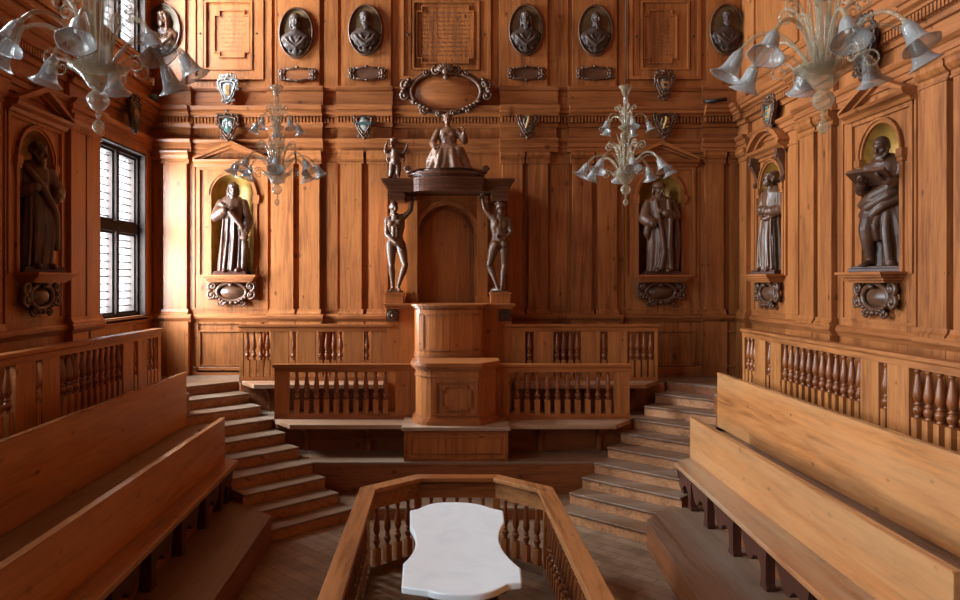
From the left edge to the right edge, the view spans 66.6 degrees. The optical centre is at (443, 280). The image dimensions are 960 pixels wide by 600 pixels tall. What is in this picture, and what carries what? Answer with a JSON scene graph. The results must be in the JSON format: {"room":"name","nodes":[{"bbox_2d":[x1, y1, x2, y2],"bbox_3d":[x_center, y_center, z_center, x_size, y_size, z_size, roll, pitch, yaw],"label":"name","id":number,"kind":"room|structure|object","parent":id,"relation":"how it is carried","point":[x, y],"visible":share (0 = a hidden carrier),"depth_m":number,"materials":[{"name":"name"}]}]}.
{"room":"lecture hall","nodes":[
{"label":"lecture hall","id":0,"kind":"room"},
{"bbox_2d":[0,0,159,413],"bbox_3d":[-4.958,-1.729,5.400,0.667,9.650,14.600,0,0,0],"label":"wall","id":1,"kind":"structure","parent":0,"point":[62,121],"depth_m":9.49,"materials":[{"name":"brown wood"}]},
{"bbox_2d":[20,141,66,272],"bbox_3d":[-4.934,-0.900,8.862,0.525,1.592,0.713,0,0,27],"label":"statue","id":2,"kind":"object","parent":1,"relation":"in","point":[41,189],"visible":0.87,"depth_m":8.74,"materials":[{"name":"brown wood"}]},
{"bbox_2d":[13,272,78,316],"bbox_3d":[-4.800,0.165,8.840,0.300,0.538,0.920,0,0,0],"label":"console shelf","id":3,"kind":"object","parent":1,"relation":"attached to","point":[40,296],"visible":1,"depth_m":8.73,"materials":[{"name":"brown wood"}]},
{"bbox_2d":[96,0,147,65],"bbox_3d":[-5.065,-4.854,11.250,0.350,2.600,1.700,0,0,0],"label":"window","id":4,"kind":"structure","parent":1,"relation":"in","point":[135,33],"depth_m":11.76,"materials":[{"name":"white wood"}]},
{"bbox_2d":[100,132,147,327],"bbox_3d":[-5.065,-0.744,11.190,0.350,2.860,1.820,0,0,0],"label":"window","id":5,"kind":"structure","parent":1,"relation":"in","point":[134,227],"depth_m":11.68,"materials":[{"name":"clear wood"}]},
{"bbox_2d":[126,94,141,133],"bbox_3d":[-4.759,-2.582,11.250,0.102,0.645,0.427,0,0,0],"label":"coat","id":6,"kind":"object","parent":1,"relation":"attached to","point":[134,107],"visible":0.98,"depth_m":11.19,"materials":[{"name":"brown wood"}]},
{"bbox_2d":[149,94,157,101],"bbox_3d":[-4.867,-3.064,12.273,0.150,0.120,0.253,0,0,0],"label":"wall lamp","id":7,"kind":"object","parent":1,"relation":"attached to","point":[154,97],"visible":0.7,"depth_m":12.16,"materials":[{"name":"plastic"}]},
{"bbox_2d":[150,0,740,375],"bbox_3d":[0.040,-1.729,12.547,10.580,9.650,0.945,0,0,0],"label":"wall","id":8,"kind":"structure","parent":0,"point":[577,245],"depth_m":12.35,"materials":[{"name":"brown wood"}]},
{"bbox_2d":[149,78,154,85],"bbox_3d":[-4.929,-3.334,12.264,0.109,0.161,0.071,0,0,0],"label":"sensor","id":9,"kind":"object","parent":8,"relation":"attached to","point":[151,80],"visible":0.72,"depth_m":12.25,"materials":[{"name":"white plastic"}]},
{"bbox_2d":[149,3,180,55],"bbox_3d":[-4.739,-4.246,12.293,0.591,0.874,0.227,0,0,-2],"label":"medallion","id":10,"kind":"object","parent":8,"relation":"attached to","point":[165,20],"visible":0.73,"depth_m":12.30,"materials":[{"name":"brown wood"}]},
{"bbox_2d":[215,110,238,141],"bbox_3d":[-3.627,-2.614,12.229,0.402,0.566,0.102,0,0,0],"label":"coat","id":11,"kind":"object","parent":8,"relation":"attached to","point":[227,123],"visible":1,"depth_m":12.21,"materials":[{"name":"brown wood"}]},
{"bbox_2d":[192,0,263,79],"bbox_3d":[-3.656,-4.179,12.380,1.198,1.529,0.060,0,0,0],"label":"inscription panel","id":12,"kind":"object","parent":8,"relation":"attached to","point":[199,7],"visible":0.99,"depth_m":12.37,"materials":[{"name":"brown wood"}]},
{"bbox_2d":[217,73,238,104],"bbox_3d":[-3.626,-3.217,12.253,0.366,0.530,0.094,0,0,0],"label":"coat","id":13,"kind":"object","parent":8,"relation":"attached to","point":[227,86],"visible":1,"depth_m":12.23,"materials":[{"name":"brown wood"}]},
{"bbox_2d":[200,275,259,306],"bbox_3d":[-3.587,0.165,12.250,0.920,0.538,0.300,0,0,0],"label":"console shelf","id":14,"kind":"object","parent":8,"relation":"attached to","point":[231,291],"visible":1,"depth_m":12.29,"materials":[{"name":"brown wood"}]},
{"bbox_2d":[210,182,251,274],"bbox_3d":[-3.600,-0.894,12.364,0.676,1.579,0.510,0,0,-5],"label":"statue","id":15,"kind":"object","parent":14,"relation":"on","point":[234,210],"visible":1,"depth_m":12.22,"materials":[{"name":"brown wood"}]},
{"bbox_2d":[278,7,313,58],"bbox_3d":[-2.496,-4.187,12.291,0.591,0.874,0.229,0,0,-2],"label":"medallion","id":16,"kind":"object","parent":8,"relation":"attached to","point":[296,32],"visible":1,"depth_m":12.30,"materials":[{"name":"brown wood"}]},
{"bbox_2d":[278,66,315,81],"bbox_3d":[-2.477,-3.492,12.322,0.645,0.271,0.065,0,0,0],"label":"name plaque","id":17,"kind":"object","parent":8,"relation":"attached to","point":[296,73],"visible":1,"depth_m":12.33,"materials":[{"name":"brown wood"}]},
{"bbox_2d":[353,114,375,138],"bbox_3d":[-1.333,-2.631,12.213,0.384,0.530,0.094,0,0,0],"label":"coat","id":18,"kind":"object","parent":8,"relation":"attached to","point":[363,126],"visible":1,"depth_m":12.18,"materials":[{"name":"brown wood"}]},
{"bbox_2d":[348,4,382,55],"bbox_3d":[-1.325,-4.238,12.293,0.592,0.874,0.236,0,0,0],"label":"medallion","id":19,"kind":"object","parent":8,"relation":"attached to","point":[365,26],"visible":1,"depth_m":12.30,"materials":[{"name":"brown wood"}]},
{"bbox_2d":[348,65,385,80],"bbox_3d":[-1.305,-3.509,12.322,0.645,0.271,0.065,0,0,0],"label":"name plaque","id":20,"kind":"object","parent":8,"relation":"attached to","point":[366,72],"visible":1,"depth_m":12.33,"materials":[{"name":"brown wood"}]},
{"bbox_2d":[399,63,492,117],"bbox_3d":[0.034,-3.169,12.210,1.562,0.909,0.340,0,0,0],"label":"cartouche","id":21,"kind":"object","parent":8,"relation":"attached to","point":[445,84],"visible":1,"depth_m":12.14,"materials":[{"name":"brown wood"}]},
{"bbox_2d":[401,0,490,79],"bbox_3d":[0.030,-4.179,12.380,1.520,1.529,0.060,0,0,0],"label":"inscription panel","id":22,"kind":"object","parent":8,"relation":"attached to","point":[485,5],"visible":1,"depth_m":12.37,"materials":[{"name":"brown wood"}]},
{"bbox_2d":[509,4,543,55],"bbox_3d":[1.384,-4.238,12.290,0.593,0.874,0.232,0,0,0],"label":"medallion","id":23,"kind":"object","parent":8,"relation":"attached to","point":[526,29],"visible":1,"depth_m":12.30,"materials":[{"name":"brown wood"}]},
{"bbox_2d":[508,65,545,80],"bbox_3d":[1.396,-3.509,12.322,0.645,0.271,0.065,0,0,0],"label":"name plaque","id":24,"kind":"object","parent":8,"relation":"attached to","point":[526,72],"visible":1,"depth_m":12.33,"materials":[{"name":"brown wood"}]},
{"bbox_2d":[516,114,538,138],"bbox_3d":[1.401,-2.656,12.204,0.402,0.566,0.111,0,0,0],"label":"coat","id":25,"kind":"object","parent":8,"relation":"attached to","point":[528,125],"visible":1,"depth_m":12.18,"materials":[{"name":"brown wood"}]},
{"bbox_2d":[576,65,613,80],"bbox_3d":[2.551,-3.509,12.322,0.645,0.271,0.065,0,0,0],"label":"name plaque","id":26,"kind":"object","parent":8,"relation":"attached to","point":[594,72],"visible":1,"depth_m":12.32,"materials":[{"name":"brown wood"}]},
{"bbox_2d":[578,4,612,56],"bbox_3d":[2.557,-4.229,12.292,0.596,0.874,0.238,0,0,0],"label":"medallion","id":27,"kind":"object","parent":8,"relation":"attached to","point":[595,26],"visible":1,"depth_m":12.30,"materials":[{"name":"brown wood"}]},
{"bbox_2d":[633,275,691,306],"bbox_3d":[3.661,0.165,12.250,0.920,0.538,0.300,0,0,0],"label":"console shelf","id":28,"kind":"object","parent":8,"relation":"attached to","point":[660,291],"visible":1,"depth_m":12.29,"materials":[{"name":"brown wood"}]},
{"bbox_2d":[639,182,680,274],"bbox_3d":[3.645,-0.892,12.353,0.704,1.577,0.535,0,0,3],"label":"statue","id":29,"kind":"object","parent":28,"relation":"on","point":[660,215],"visible":1,"depth_m":12.23,"materials":[{"name":"brown wood"}]},
{"bbox_2d":[629,0,700,79],"bbox_3d":[3.745,-4.179,12.380,1.206,1.529,0.060,0,0,0],"label":"inscription panel","id":30,"kind":"object","parent":8,"relation":"attached to","point":[693,70],"visible":0.98,"depth_m":12.37,"materials":[{"name":"brown wood"}]},
{"bbox_2d":[654,68,675,100],"bbox_3d":[3.703,-3.293,12.253,0.366,0.548,0.094,0,0,0],"label":"coat","id":31,"kind":"object","parent":8,"relation":"attached to","point":[664,82],"visible":1,"depth_m":12.23,"materials":[{"name":"brown wood"}]},
{"bbox_2d":[653,105,677,139],"bbox_3d":[3.703,-2.657,12.224,0.420,0.584,0.111,0,0,0],"label":"coat","id":32,"kind":"object","parent":8,"relation":"attached to","point":[664,122],"visible":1,"depth_m":12.21,"materials":[{"name":"brown wood"}]},
{"bbox_2d":[703,97,726,103],"bbox_3d":[4.514,-3.039,12.239,0.429,0.124,0.171,0,0,26],"label":"spotlight","id":33,"kind":"object","parent":8,"relation":"attached to","point":[724,98],"visible":1,"depth_m":12.20,"materials":[{"name":"metal"}]},
{"bbox_2d":[709,3,742,55],"bbox_3d":[4.773,-4.246,12.294,0.592,0.874,0.228,0,0,0],"label":"medallion","id":34,"kind":"object","parent":8,"relation":"attached to","point":[725,25],"visible":1,"depth_m":12.30,"materials":[{"name":"brown wood"}]},
{"bbox_2d":[237,519,677,599],"bbox_3d":[0.040,3.096,5.400,11.180,0.100,15.200,0,0,0],"label":"floor","id":35,"kind":"structure","parent":0,"point":[295,567],"depth_m":7.66,"materials":[{"name":"brown wood"}]},
{"bbox_2d":[0,426,271,599],"bbox_3d":[-2.794,2.538,6.950,1.733,1.015,6.700,0,0,0],"label":"stepped platform","id":36,"kind":"object","parent":35,"relation":"on","point":[218,561],"visible":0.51,"depth_m":7.15,"materials":[{"name":"brown wood"}]},
{"bbox_2d":[0,372,186,536],"bbox_3d":[-3.563,1.654,6.835,0.062,0.754,6.873,0,0,-1],"label":"bench back","id":37,"kind":"object","parent":36,"relation":"on","point":[42,465],"visible":1,"depth_m":7.12,"materials":[{"name":"brown wood"}]},
{"bbox_2d":[0,418,238,599],"bbox_3d":[-2.598,2.221,6.769,0.303,1.018,4.946,0,0,-1],"label":"bench","id":38,"kind":"object","parent":36,"relation":"on","point":[114,547],"visible":1,"depth_m":6.10,"materials":[{"name":"brown wood"}]},
{"bbox_2d":[186,391,351,540],"bbox_3d":[-2.671,2.393,10.056,1.219,1.305,3.180,0,0,-42],"label":"staircase","id":39,"kind":"structure","parent":35,"relation":"on","point":[270,477],"depth_m":9.65,"materials":[{"name":"brown wood"}]},
{"bbox_2d":[161,375,741,424],"bbox_3d":[0.040,2.321,5.400,9.980,1.450,14.000,0,0,0],"label":"platform","id":40,"kind":"object","parent":35,"relation":"on","point":[196,384],"visible":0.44,"depth_m":11.50,"materials":[{"name":"brown wood"}]},
{"bbox_2d":[0,328,162,438],"bbox_3d":[-4.110,1.138,7.050,0.135,0.916,6.940,0,0,0],"label":"balustrade","id":41,"kind":"object","parent":40,"relation":"on","point":[33,390],"visible":0.97,"depth_m":7.98,"materials":[{"name":"brown wood"}]},
{"bbox_2d":[238,324,392,382],"bbox_3d":[-2.020,1.138,11.520,2.439,0.916,0.135,0,0,0],"label":"balustrade","id":42,"kind":"object","parent":40,"relation":"on","point":[278,344],"visible":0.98,"depth_m":11.48,"materials":[{"name":"brown wood"}]},
{"bbox_2d":[505,324,659,382],"bbox_3d":[2.170,1.138,11.520,2.423,0.916,0.135,0,0,0],"label":"balustrade","id":43,"kind":"object","parent":40,"relation":"on","point":[645,370],"visible":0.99,"depth_m":11.48,"materials":[{"name":"brown wood"}]},
{"bbox_2d":[740,328,959,452],"bbox_3d":[4.310,1.138,7.025,0.135,0.916,6.890,0,0,0],"label":"balustrade","id":44,"kind":"object","parent":40,"relation":"on","point":[889,394],"visible":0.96,"depth_m":7.42,"materials":[{"name":"brown wood"}]},
{"bbox_2d":[261,410,643,518],"bbox_3d":[0.130,2.538,10.465,6.761,1.015,2.270,0,0,0],"label":"stepped platform","id":45,"kind":"object","parent":35,"relation":"on","point":[341,456],"visible":0.27,"depth_m":10.03,"materials":[{"name":"brown wood"}]},
{"bbox_2d":[242,381,382,410],"bbox_3d":[-2.038,1.798,11.260,2.277,0.465,0.420,0,0,0],"label":"bench","id":46,"kind":"object","parent":45,"relation":"on","point":[266,386],"visible":0.53,"depth_m":11.15,"materials":[{"name":"brown wood"}]},
{"bbox_2d":[275,419,403,450],"bbox_3d":[-1.508,2.243,10.465,1.917,0.446,0.410,0,0,0],"label":"bench","id":47,"kind":"object","parent":45,"relation":"on","point":[304,425],"visible":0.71,"depth_m":10.42,"materials":[{"name":"brown wood"}]},
{"bbox_2d":[273,363,415,419],"bbox_3d":[-1.439,1.625,10.720,2.125,0.812,0.135,0,0,0],"label":"balustrade","id":48,"kind":"object","parent":45,"relation":"on","point":[405,377],"visible":1,"depth_m":10.68,"materials":[{"name":"brown wood"}]},
{"bbox_2d":[381,165,514,461],"bbox_3d":[0.072,0.313,11.140,2.106,4.305,2.420,0,0,0],"label":"pulpit","id":49,"kind":"object","parent":45,"relation":"on","point":[447,321],"visible":1,"depth_m":11.45,"materials":[{"name":"brown wood"}]},
{"bbox_2d":[384,137,407,177],"bbox_3d":[-0.766,-1.958,11.684,0.392,0.685,0.207,0,0,0],"label":"statue","id":50,"kind":"object","parent":49,"relation":"on","point":[394,153],"visible":0.97,"depth_m":11.62,"materials":[{"name":"brown wood"}]},
{"bbox_2d":[384,193,415,291],"bbox_3d":[-0.701,-0.643,11.654,0.508,1.649,0.297,0,0,3],"label":"statue","id":51,"kind":"object","parent":49,"relation":"on","point":[394,224],"visible":0.99,"depth_m":11.60,"materials":[{"name":"brown wood"}]},
{"bbox_2d":[425,113,472,168],"bbox_3d":[0.085,-2.231,11.658,0.791,0.935,0.617,0,0,0],"label":"statue","id":52,"kind":"object","parent":49,"relation":"on","point":[445,154],"visible":0.91,"depth_m":11.49,"materials":[{"name":"brown wood"}]},
{"bbox_2d":[479,193,512,291],"bbox_3d":[0.830,-0.643,11.654,0.487,1.649,0.363,0,0,-25],"label":"statue","id":53,"kind":"object","parent":49,"relation":"on","point":[500,224],"visible":1,"depth_m":11.63,"materials":[{"name":"brown wood"}]},
{"bbox_2d":[496,363,631,418],"bbox_3d":[1.703,1.625,10.720,2.066,0.812,0.135,0,0,0],"label":"balustrade","id":54,"kind":"object","parent":45,"relation":"on","point":[621,371],"visible":1,"depth_m":10.68,"materials":[{"name":"brown wood"}]},
{"bbox_2d":[507,419,629,450],"bbox_3d":[1.783,2.243,10.465,1.867,0.446,0.410,0,0,0],"label":"bench","id":55,"kind":"object","parent":45,"relation":"on","point":[600,425],"visible":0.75,"depth_m":10.42,"materials":[{"name":"brown wood"}]},
{"bbox_2d":[514,381,656,410],"bbox_3d":[2.223,1.798,11.260,2.247,0.465,0.420,0,0,0],"label":"bench","id":56,"kind":"object","parent":45,"relation":"on","point":[635,386],"visible":0.69,"depth_m":11.22,"materials":[{"name":"brown wood"}]},
{"bbox_2d":[402,502,521,599],"bbox_3d":[0.131,2.621,6.186,0.913,0.850,2.145,0,0,0],"label":"table","id":57,"kind":"object","parent":35,"relation":"on","point":[458,554],"visible":1,"depth_m":5.82,"materials":[{"name":"white stone"}]},
{"bbox_2d":[317,474,614,599],"bbox_3d":[0.144,2.593,5.745,2.039,0.906,4.712,0,0,0],"label":"railing","id":58,"kind":"object","parent":35,"relation":"on","point":[569,571],"visible":0.84,"depth_m":7.54,"materials":[{"name":"brown wood"}]},
{"bbox_2d":[564,390,726,543],"bbox_3d":[3.104,2.393,9.897,1.687,1.305,3.183,0,0,42],"label":"staircase","id":59,"kind":"structure","parent":35,"relation":"on","point":[638,479],"depth_m":9.60,"materials":[{"name":"brown wood"}]},
{"bbox_2d":[647,427,959,599],"bbox_3d":[2.943,2.538,6.920,1.833,1.015,6.640,0,0,0],"label":"stepped platform","id":60,"kind":"object","parent":35,"relation":"on","point":[695,560],"visible":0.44,"depth_m":7.08,"materials":[{"name":"brown wood"}]},
{"bbox_2d":[674,417,959,599],"bbox_3d":[2.895,2.221,6.769,0.431,1.018,4.947,0,0,1],"label":"bench","id":61,"kind":"object","parent":60,"relation":"on","point":[818,546],"visible":0.98,"depth_m":6.06,"materials":[{"name":"brown wood"}]},
{"bbox_2d":[717,372,959,557],"bbox_3d":[3.814,1.654,6.805,0.062,0.754,6.810,0,0,0],"label":"bench back","id":62,"kind":"object","parent":60,"relation":"on","point":[911,482],"visible":1,"depth_m":6.72,"materials":[{"name":"brown wood"}]},
{"bbox_2d":[728,0,959,428],"bbox_3d":[5.178,-1.729,5.400,0.945,9.650,14.600,0,0,0],"label":"wall","id":63,"kind":"structure","parent":0,"point":[918,112],"depth_m":9.08,"materials":[{"name":"brown wood"}]},
{"bbox_2d":[740,274,785,309],"bbox_3d":[4.880,0.165,11.200,0.300,0.538,0.920,0,0,0],"label":"console shelf","id":64,"kind":"object","parent":63,"relation":"attached to","point":[767,293],"visible":1,"depth_m":11.09,"materials":[{"name":"brown wood"}]},
{"bbox_2d":[750,170,780,273],"bbox_3d":[5.036,-0.903,11.195,0.470,1.598,0.593,0,0,-18],"label":"statue","id":65,"kind":"object","parent":63,"relation":"in","point":[768,209],"visible":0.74,"depth_m":11.09,"materials":[{"name":"brown wood"}]},
{"bbox_2d":[761,93,777,132],"bbox_3d":[4.883,-2.521,10.980,0.094,0.580,0.427,0,0,0],"label":"coat","id":66,"kind":"object","parent":63,"relation":"attached to","point":[769,106],"visible":1,"depth_m":10.91,"materials":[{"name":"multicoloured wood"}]},
{"bbox_2d":[846,9,879,80],"bbox_3d":[4.799,-2.683,8.390,0.102,0.774,0.577,0,0,0],"label":"coat","id":67,"kind":"object","parent":63,"relation":"attached to","point":[865,40],"visible":0.7,"depth_m":8.33,"materials":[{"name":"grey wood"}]},
{"bbox_2d":[834,271,906,318],"bbox_3d":[4.880,0.165,8.390,0.300,0.538,0.920,0,0,0],"label":"console shelf","id":68,"kind":"object","parent":63,"relation":"attached to","point":[881,297],"visible":1,"depth_m":8.28,"materials":[{"name":"brown wood"}]},
{"bbox_2d":[845,136,898,271],"bbox_3d":[4.992,-0.883,8.327,0.736,1.558,0.663,0,0,-33],"label":"statue","id":69,"kind":"object","parent":63,"relation":"in","point":[877,180],"visible":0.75,"depth_m":8.27,"materials":[{"name":"brown wood"}]},
{"bbox_3d":[0.040,-6.479,5.400,11.180,0.350,15.200,0,0,0],"label":"ceiling","id":70,"kind":"structure","parent":0,"visible":0},
{"bbox_2d":[0,0,209,133],"bbox_3d":[-2.060,-3.674,4.350,1.190,5.600,1.190,0,0,-37],"label":"chandelier","id":71,"kind":"object","parent":70,"relation":"hanging from","point":[78,23],"visible":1,"depth_m":4.32,"materials":[{"name":"clear glass"}]},
{"bbox_2d":[270,0,283,100],"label":"rod","id":72,"kind":"object","parent":70,"relation":"hanging from","point":[276,84],"depth_m":9.00,"materials":[{"name":"clear glass"}]},
{"bbox_2d":[224,103,328,203],"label":"chandelier","id":73,"kind":"object","parent":72,"relation":"hanging from","point":[278,175],"depth_m":8.96,"materials":[{"name":"clear glass"}]},
{"bbox_2d":[574,0,677,193],"bbox_3d":[2.240,-3.724,9.000,1.190,5.600,1.190,0,0,27],"label":"chandelier","id":74,"kind":"object","parent":70,"relation":"hanging from","point":[633,160],"visible":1,"depth_m":8.98,"materials":[{"name":"clear glass"}]},
{"bbox_2d":[710,0,945,133],"bbox_3d":[2.260,-3.674,4.350,1.190,5.600,1.190,0,0,-8],"label":"chandelier","id":75,"kind":"object","parent":70,"relation":"hanging from","point":[847,23],"visible":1,"depth_m":4.31,"materials":[{"name":"clear glass"}]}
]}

